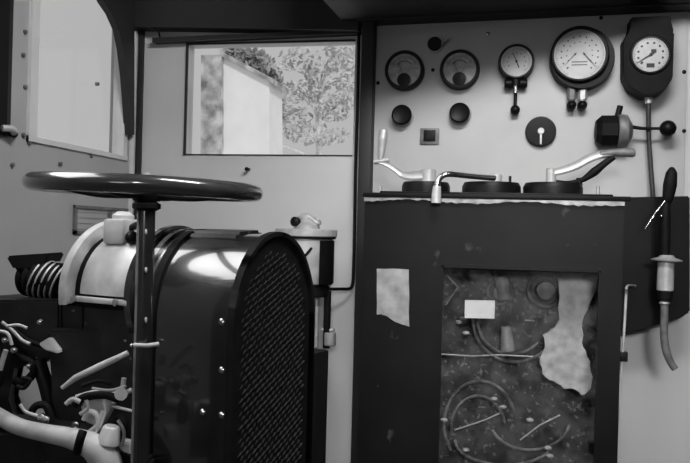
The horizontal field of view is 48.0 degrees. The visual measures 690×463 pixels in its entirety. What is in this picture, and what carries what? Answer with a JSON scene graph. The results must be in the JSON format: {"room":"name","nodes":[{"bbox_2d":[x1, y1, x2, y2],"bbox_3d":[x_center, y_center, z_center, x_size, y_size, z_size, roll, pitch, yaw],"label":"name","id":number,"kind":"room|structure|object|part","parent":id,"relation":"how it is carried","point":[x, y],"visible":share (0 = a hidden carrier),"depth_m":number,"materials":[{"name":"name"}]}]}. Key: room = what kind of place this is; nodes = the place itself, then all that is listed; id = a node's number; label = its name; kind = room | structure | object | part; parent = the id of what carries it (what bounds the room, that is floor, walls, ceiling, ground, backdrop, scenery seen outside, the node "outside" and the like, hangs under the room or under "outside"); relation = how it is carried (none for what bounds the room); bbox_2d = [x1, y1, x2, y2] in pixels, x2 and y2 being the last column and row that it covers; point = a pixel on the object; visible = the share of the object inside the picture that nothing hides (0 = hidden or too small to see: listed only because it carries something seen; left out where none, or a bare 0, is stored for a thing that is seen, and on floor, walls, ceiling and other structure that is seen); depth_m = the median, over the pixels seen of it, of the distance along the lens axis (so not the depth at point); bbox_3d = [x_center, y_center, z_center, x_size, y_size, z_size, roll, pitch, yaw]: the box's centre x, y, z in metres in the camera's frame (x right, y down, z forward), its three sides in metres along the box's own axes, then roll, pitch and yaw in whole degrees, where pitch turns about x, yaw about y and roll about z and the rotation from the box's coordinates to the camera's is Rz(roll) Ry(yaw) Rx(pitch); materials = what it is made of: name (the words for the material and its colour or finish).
{"room":"control cabin","nodes":[
{"label":"control cabin","id":0,"kind":"room"},
{"bbox_2d":[0,0,129,414],"bbox_3d":[-0.934,0.001,0.594,0.050,1.950,3.200,2,0,11],"label":"wall","id":1,"kind":"structure","parent":0,"point":[31,222],"depth_m":1.69,"materials":[{"name":"paint"}]},
{"bbox_2d":[0,0,13,136],"bbox_3d":[-0.765,-0.469,1.297,0.042,0.542,0.620,2,0,11],"label":"window","id":2,"kind":"structure","parent":1,"relation":"in","point":[6,6],"depth_m":1.59,"materials":[{"name":"paint"}]},
{"bbox_2d":[1,125,17,137],"bbox_3d":[-0.687,-0.205,1.596,0.027,0.024,0.070,2,0,-4],"label":"handle","id":3,"kind":"object","parent":2,"relation":"attached to","point":[13,131],"depth_m":1.57,"materials":[{"name":"metal"}]},
{"bbox_2d":[10,0,127,166],"bbox_3d":[-0.654,-0.435,1.868,0.038,0.604,0.506,2,0,11],"label":"window","id":4,"kind":"structure","parent":1,"relation":"in","point":[119,139],"depth_m":1.69,"materials":[{"name":"paint"}]},
{"bbox_2d":[72,205,128,233],"bbox_3d":[-0.624,-0.028,1.991,0.008,0.070,0.269,2,0,11],"label":"air vent","id":5,"kind":"object","parent":1,"relation":"in","point":[84,217],"visible":0.73,"depth_m":1.93,"materials":[{"name":"metal"}]},
{"bbox_2d":[97,0,133,134],"bbox_3d":[-0.601,-0.485,2.011,0.018,0.446,0.223,2,0,11],"label":"trim","id":6,"kind":"structure","parent":1,"relation":"attached to","point":[119,13],"depth_m":2.06,"materials":[{"name":"paint"}]},
{"bbox_2d":[128,29,137,213],"bbox_3d":[-0.599,0.209,2.138,0.012,1.550,0.016,2,0,11],"label":"trim","id":7,"kind":"structure","parent":1,"relation":"attached to","point":[131,137],"depth_m":2.13,"materials":[{"name":"paint"}]},
{"bbox_2d":[133,13,689,462],"bbox_3d":[0.135,0.029,2.033,1.602,1.950,0.040,2,0,11],"label":"wall","id":8,"kind":"structure","parent":0,"point":[654,416],"depth_m":2.05,"materials":[{"name":"paint"}]},
{"bbox_2d":[134,30,144,218],"bbox_3d":[-0.578,0.010,2.149,0.013,1.950,0.012,2,0,11],"label":"trim","id":9,"kind":"structure","parent":8,"relation":"attached to","point":[141,32],"depth_m":2.14,"materials":[{"name":"paint"}]},
{"bbox_2d":[146,28,160,36],"bbox_3d":[-0.526,-0.539,2.116,0.047,0.039,0.029,2,0,11],"label":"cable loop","id":10,"kind":"object","parent":8,"relation":"hanging from","point":[156,29],"visible":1,"depth_m":2.11,"materials":[{"name":"black"}]},
{"bbox_2d":[134,0,361,32],"bbox_3d":[-0.269,-0.741,2.072,0.638,0.433,0.050,2,0,11],"label":"ceiling","id":11,"kind":"structure","parent":8,"relation":"attached to","point":[210,16],"depth_m":2.05,"materials":[{"name":"paint"}]},
{"bbox_2d":[152,31,356,44],"bbox_3d":[-0.247,-0.522,2.076,0.567,0.023,0.030,2,0,11],"label":"trim","id":12,"kind":"structure","parent":8,"relation":"attached to","point":[289,34],"depth_m":2.07,"materials":[{"name":"paint"}]},
{"bbox_2d":[183,39,355,155],"bbox_3d":[-0.206,-0.357,2.091,0.472,0.308,0.028,2,0,11],"label":"window","id":13,"kind":"structure","parent":8,"relation":"in","point":[339,40],"depth_m":2.10,"materials":[{"name":"paint"}]},
{"bbox_2d":[275,213,336,348],"bbox_3d":[-0.091,0.121,1.952,0.159,0.333,0.207,2,0,11],"label":"filter","id":14,"kind":"object","parent":8,"relation":"attached to","point":[317,244],"visible":0.73,"depth_m":1.89,"materials":[{"name":"metal"}]},
{"bbox_3d":[-0.096,0.003,1.926,0.154,0.019,0.154,2,0,11],"label":"lid","id":15,"kind":"part","parent":14,"relation":"part of","materials":[{"name":"metal"}]},
{"bbox_3d":[-0.092,-0.030,1.913,0.071,0.029,0.018,2,0,11],"label":"wing lever","id":16,"kind":"part","parent":14,"relation":"part of","materials":[{"name":"metal"}]},
{"bbox_2d":[294,238,332,285],"bbox_3d":[-0.098,0.075,1.926,0.134,0.122,0.134,2,0,11],"label":"bowl","id":17,"kind":"object","parent":14,"relation":"on","point":[318,252],"depth_m":1.87,"materials":[{"name":"glass"}]},
{"bbox_2d":[329,30,360,290],"bbox_3d":[-0.003,-0.187,1.991,0.089,0.678,0.017,2,0,-31],"label":"pipe","id":18,"kind":"object","parent":8,"relation":"attached to","point":[358,34],"visible":0.98,"depth_m":2.01,"materials":[{"name":"black metal"}]},
{"bbox_2d":[351,21,376,462],"bbox_3d":[0.050,0.026,2.001,0.032,1.950,0.055,2,0,11],"label":"post","id":19,"kind":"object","parent":8,"relation":"attached to","point":[369,29],"depth_m":1.98,"materials":[{"name":"metal"}]},
{"bbox_2d":[357,3,689,27],"bbox_3d":[0.456,-0.732,1.917,0.845,0.414,0.070,2,0,11],"label":"trim","id":20,"kind":"structure","parent":8,"relation":"attached to","point":[683,7],"depth_m":1.91,"materials":[{"name":"paint"}]},
{"bbox_2d":[373,12,688,196],"bbox_3d":[0.445,-0.303,1.930,0.768,0.475,0.043,2,0,11],"label":"panel","id":21,"kind":"object","parent":8,"relation":"attached to","point":[493,140],"depth_m":1.94,"materials":[{"name":"paint"}]},
{"bbox_3d":[0.147,-0.298,1.984,0.058,0.058,0.031,2,0,11],"label":"push button","id":22,"kind":"part","parent":21,"relation":"part of","materials":[{"name":"black plastic"}]},
{"bbox_2d":[385,50,424,90],"bbox_3d":[0.153,-0.412,1.984,0.101,0.101,0.030,2,0,11],"label":"ammeter","id":23,"kind":"object","parent":21,"relation":"attached to","point":[404,69],"visible":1,"depth_m":1.97,"materials":[{"name":"black"}]},
{"bbox_2d":[420,128,438,143],"bbox_3d":[0.216,-0.244,1.979,0.049,0.041,0.013,2,0,11],"label":"socket plate","id":24,"kind":"object","parent":21,"relation":"attached to","point":[427,135],"visible":1,"depth_m":1.98,"materials":[{"name":"black"}]},
{"bbox_2d":[427,36,448,52],"bbox_3d":[0.239,-0.477,1.968,0.064,0.042,0.030,2,0,31],"label":"toggle switch","id":25,"kind":"object","parent":21,"relation":"attached to","point":[434,44],"visible":1,"depth_m":1.97,"materials":[{"name":"black"}]},
{"bbox_2d":[440,49,479,89],"bbox_3d":[0.290,-0.409,1.956,0.099,0.099,0.030,2,0,11],"label":"ammeter","id":26,"kind":"object","parent":21,"relation":"attached to","point":[460,68],"visible":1,"depth_m":1.95,"materials":[{"name":"black"}]},
{"bbox_3d":[0.290,-0.298,1.955,0.057,0.057,0.031,2,0,11],"label":"push button","id":27,"kind":"part","parent":21,"relation":"part of","materials":[{"name":"black plastic"}]},
{"bbox_2d":[498,44,534,114],"bbox_3d":[0.425,-0.377,1.927,0.088,0.174,0.035,2,0,11],"label":"pressure gauge","id":28,"kind":"object","parent":21,"relation":"attached to","point":[516,62],"visible":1,"depth_m":1.92,"materials":[{"name":"black"}]},
{"bbox_3d":[0.423,-0.302,1.924,0.024,0.024,0.024,2,0,11],"label":"ball knob","id":29,"kind":"part","parent":28,"relation":"part of","materials":[{"name":"black plastic"}]},
{"bbox_3d":[0.423,-0.356,1.918,0.011,0.028,0.011,2,0,11],"label":"cock stem","id":30,"kind":"part","parent":28,"relation":"part of","materials":[{"name":"silver metal"}]},
{"bbox_2d":[525,116,555,146],"bbox_3d":[0.486,-0.248,1.919,0.075,0.075,0.024,2,0,11],"label":"switch","id":31,"kind":"object","parent":21,"relation":"attached to","point":[540,131],"visible":1,"depth_m":1.91,"materials":[{"name":"black plastic"}]},
{"bbox_2d":[549,26,614,110],"bbox_3d":[0.578,-0.397,1.889,0.152,0.200,0.050,2,0,11],"label":"gauge","id":32,"kind":"object","parent":21,"relation":"attached to","point":[582,58],"visible":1,"depth_m":1.88,"materials":[{"name":"black"}]},
{"bbox_2d":[594,105,676,147],"bbox_3d":[0.695,-0.251,1.854,0.182,0.102,0.081,2,0,11],"label":"lever","id":33,"kind":"object","parent":21,"relation":"attached to","point":[616,130],"visible":1,"depth_m":1.83,"materials":[{"name":"black metal"}]},
{"bbox_3d":[0.703,-0.238,1.842,0.085,0.030,0.010,2,0,11],"label":"lever","id":34,"kind":"part","parent":33,"relation":"part of","materials":[{"name":"black"}]},
{"bbox_3d":[0.763,-0.244,1.830,0.038,0.038,0.038,2,0,11],"label":"ball knob","id":35,"kind":"part","parent":33,"relation":"part of","materials":[{"name":"black plastic"}]},
{"bbox_2d":[620,16,673,103],"bbox_3d":[0.720,-0.406,1.850,0.112,0.203,0.070,2,0,11],"label":"speedometer","id":36,"kind":"object","parent":21,"relation":"attached to","point":[647,48],"visible":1,"depth_m":1.82,"materials":[{"name":"black metal"}]},
{"bbox_2d":[646,104,654,196],"bbox_3d":[0.732,-0.162,1.848,0.032,0.342,0.021,2,0,11],"label":"cable","id":37,"kind":"object","parent":36,"relation":"hanging from","point":[648,106],"visible":0.68,"depth_m":1.84,"materials":[{"name":"grey metal"}]},
{"bbox_2d":[621,196,689,331],"bbox_3d":[0.716,0.077,1.832,0.172,0.320,0.094,2,0,11],"label":"mounting panel","id":38,"kind":"object","parent":8,"relation":"attached to","point":[640,245],"visible":0.7,"depth_m":1.79,"materials":[{"name":"paint"}]},
{"bbox_2d":[651,255,682,370],"bbox_3d":[0.707,0.177,1.722,0.066,0.253,0.122,2,0,11],"label":"valve","id":39,"kind":"object","parent":38,"relation":"attached to","point":[665,263],"visible":1,"depth_m":1.69,"materials":[{"name":"metal"}]},
{"bbox_2d":[644,167,676,254],"bbox_3d":[0.692,-0.037,1.692,0.065,0.208,0.029,1,0,-9],"label":"lever","id":40,"kind":"object","parent":39,"relation":"on","point":[670,179],"visible":0.98,"depth_m":1.69,"materials":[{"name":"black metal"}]},
{"bbox_3d":[0.680,-0.037,1.695,0.046,0.067,0.004,2,0,11],"label":"link rod","id":41,"kind":"part","parent":40,"relation":"part of","materials":[{"name":"silver metal"}]},
{"bbox_3d":[0.701,0.002,1.696,0.023,0.130,0.023,2,0,11],"label":"stem","id":42,"kind":"part","parent":40,"relation":"part of","materials":[{"name":"black metal"}]},
{"bbox_3d":[0.711,-0.100,1.694,0.029,0.082,0.028,2,0,11],"label":"handle","id":43,"kind":"part","parent":40,"relation":"part of","materials":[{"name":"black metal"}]},
{"label":"outside","id":44,"kind":"structure","parent":0,"visible":0},
{"bbox_3d":[16.050,2.771,80.656,240.000,0.100,159.500,2,0,11],"label":"ground","id":45,"kind":"structure","parent":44,"visible":0},
{"bbox_2d":[219,47,287,123],"bbox_3d":[-9.974,-9.447,83.684,8.814,22.824,4.963,2,0,11],"label":"leafy tree","id":46,"kind":"object","parent":45,"relation":"on","point":[254,58],"visible":0.44,"depth_m":81.84,"materials":[{"name":"grey plant"}]},
{"bbox_2d":[219,51,288,153],"bbox_3d":[-7.946,-6.731,66.888,4.865,16.709,4.800,2,0,11],"label":"building","id":47,"kind":"structure","parent":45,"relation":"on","point":[252,98],"depth_m":64.99,"materials":[{"name":"white paint"}]},
{"bbox_2d":[278,45,354,154],"bbox_3d":[-6.248,-10.155,90.089,16.993,24.417,4.981,2,0,11],"label":"tree","id":48,"kind":"object","parent":45,"relation":"on","point":[322,87],"visible":0.84,"depth_m":88.97,"materials":[{"name":"grey plant"}]},
{"bbox_3d":[-0.210,1.020,0.439,1.582,0.050,3.290,2,0,11],"label":"floor","id":49,"kind":"structure","parent":0,"visible":0},
{"bbox_2d":[22,171,262,462],"bbox_3d":[-0.287,0.455,1.070,0.320,1.075,0.320,2,0,11],"label":"wheel","id":50,"kind":"object","parent":49,"relation":"on","point":[146,189],"visible":1,"depth_m":1.06,"materials":[{"name":"paint"}]},
{"bbox_2d":[0,211,327,462],"bbox_3d":[-0.360,0.479,1.268,0.593,1.024,0.398,2,0,11],"label":"engine","id":51,"kind":"object","parent":49,"relation":"on","point":[238,375],"visible":0.94,"depth_m":1.20,"materials":[{"name":"black metal"}]},
{"bbox_3d":[-0.535,0.227,1.290,0.137,0.233,0.064,2,0,11],"label":"web plate","id":52,"kind":"part","parent":51,"relation":"part of","materials":[{"name":"metal"}]},
{"bbox_3d":[-0.493,0.153,1.383,0.240,0.072,0.165,1,0,28],"label":"casing","id":53,"kind":"part","parent":51,"relation":"part of","materials":[{"name":"metal"}]},
{"bbox_3d":[-0.467,0.181,1.230,0.031,0.023,0.020,2,0,0],"label":"plate","id":54,"kind":"part","parent":51,"relation":"part of","materials":[{"name":"metal"}]},
{"bbox_2d":[0,407,122,462],"bbox_3d":[-0.447,0.308,1.113,0.303,0.098,0.074,2,0,26],"label":"exhaust pipe","id":55,"kind":"object","parent":51,"relation":"attached to","point":[94,447],"visible":1,"depth_m":1.07,"materials":[{"name":"white metal"}]},
{"bbox_3d":[-0.396,0.246,1.260,0.170,0.180,0.040,2,0,0],"label":"web plate","id":56,"kind":"part","parent":51,"relation":"part of","materials":[{"name":"metal"}]},
{"bbox_3d":[-0.412,0.363,1.200,0.254,0.129,0.120,2,0,0],"label":"rail","id":57,"kind":"part","parent":51,"relation":"part of","materials":[{"name":"metal"}]},
{"bbox_3d":[-0.355,0.197,1.100,0.096,0.058,0.010,1,0,-1],"label":"control rod","id":58,"kind":"part","parent":51,"relation":"part of","materials":[{"name":"metal"}]},
{"bbox_2d":[125,222,136,243],"bbox_3d":[-0.340,0.003,1.252,0.047,0.037,0.028,1,0,41],"label":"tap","id":59,"kind":"object","parent":51,"relation":"on","point":[130,227],"depth_m":1.25,"materials":[{"name":"black"}]},
{"bbox_2d":[131,229,262,462],"bbox_3d":[-0.202,0.496,1.250,0.233,0.998,0.269,2,0,11],"label":"hood","id":60,"kind":"object","parent":51,"relation":"attached to","point":[207,370],"depth_m":1.15,"materials":[{"name":"black metal"}]},
{"bbox_3d":[-0.199,0.008,1.257,0.120,0.024,0.087,1,0,28],"label":"crown","id":61,"kind":"part","parent":51,"relation":"part of","materials":[{"name":"metal"}]},
{"bbox_2d":[223,232,314,462],"bbox_3d":[-0.119,0.499,1.205,0.012,0.997,0.231,1,0,28],"label":"grille","id":62,"kind":"object","parent":51,"relation":"attached to","point":[269,299],"depth_m":1.19,"materials":[{"name":"grey metal"}]},
{"bbox_3d":[-0.106,0.602,1.363,0.108,0.790,0.087,1,0,28],"label":"casing","id":63,"kind":"part","parent":51,"relation":"part of","materials":[{"name":"black metal"}]},
{"bbox_2d":[358,128,634,462],"bbox_3d":[0.335,0.388,1.744,0.577,1.242,0.384,2,0,11],"label":"cabinet","id":64,"kind":"object","parent":49,"relation":"on","point":[491,325],"depth_m":1.66,"materials":[{"name":"metal"}]},
{"bbox_3d":[0.102,0.140,1.650,0.073,0.122,0.003,2,0,11],"label":"plate","id":65,"kind":"part","parent":64,"relation":"part of","materials":[{"name":"grey metal"}]},
{"bbox_3d":[0.131,-0.141,1.790,0.110,0.047,0.025,2,0,11],"label":"arm","id":66,"kind":"part","parent":64,"relation":"part of","materials":[{"name":"metal"}]},
{"bbox_3d":[0.139,-0.172,1.788,0.146,0.133,0.037,2,0,11],"label":"crank handle","id":67,"kind":"part","parent":64,"relation":"part of","materials":[{"name":"silver metal"}]},
{"bbox_3d":[0.240,0.132,1.736,0.029,0.070,0.004,2,0,11],"label":"link rod","id":68,"kind":"part","parent":64,"relation":"part of","materials":[{"name":"metal"}]},
{"bbox_3d":[0.274,-0.095,1.675,0.239,0.076,0.041,2,0,-43],"label":"release handle","id":69,"kind":"part","parent":64,"relation":"part of","materials":[{"name":"silver metal"}]},
{"bbox_3d":[0.295,0.423,1.724,0.099,0.048,0.004,2,0,11],"label":"link rod","id":70,"kind":"part","parent":64,"relation":"part of","materials":[{"name":"metal"}]},
{"bbox_3d":[0.321,0.276,1.719,0.218,0.010,0.004,2,0,11],"label":"link rod","id":71,"kind":"part","parent":64,"relation":"part of","materials":[{"name":"metal"}]},
{"bbox_3d":[0.339,-0.074,1.767,0.546,0.014,0.342,2,0,11],"label":"plate","id":72,"kind":"part","parent":64,"relation":"part of","materials":[{"name":"paint"}]},
{"bbox_3d":[0.354,0.330,1.597,0.328,0.518,0.006,2,0,11],"label":"glass door","id":73,"kind":"part","parent":64,"relation":"part of","materials":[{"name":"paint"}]},
{"bbox_3d":[0.427,0.430,1.697,0.086,0.064,0.004,2,0,11],"label":"link rod","id":74,"kind":"part","parent":64,"relation":"part of","materials":[{"name":"metal"}]},
{"bbox_3d":[0.523,-0.152,1.711,0.128,0.058,0.019,2,0,11],"label":"arm","id":75,"kind":"part","parent":64,"relation":"part of","materials":[{"name":"metal"}]},
{"bbox_3d":[0.541,-0.141,1.708,0.188,0.085,0.023,2,0,11],"label":"brake handle","id":76,"kind":"part","parent":64,"relation":"part of","materials":[{"name":"silver metal"}]},
{"bbox_2d":[618,284,635,428],"bbox_3d":[0.606,0.331,1.677,0.024,0.437,0.240,1,0,24],"label":"rod","id":77,"kind":"object","parent":64,"relation":"attached to","point":[623,354],"visible":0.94,"depth_m":1.58,"materials":[{"name":"metal"}]},
{"bbox_3d":[0.568,0.040,0.294,0.050,1.950,3.200,2,0,11],"label":"wall","id":78,"kind":"structure","parent":0,"visible":0},
{"bbox_2d":[324,0,689,19],"bbox_3d":[0.387,-0.723,1.670,0.885,0.435,0.440,2,0,11],"label":"ceiling","id":79,"kind":"structure","parent":78,"relation":"attached to","point":[345,9],"depth_m":1.83,"materials":[{"name":"paint"}]},
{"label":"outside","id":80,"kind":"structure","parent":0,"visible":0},
{"bbox_2d":[200,55,223,153],"bbox_3d":[-10.847,-6.612,66.855,2.224,16.398,4.000,2,0,11],"label":"brick wall","id":81,"kind":"structure","parent":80,"point":[212,66],"depth_m":64.93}
]}

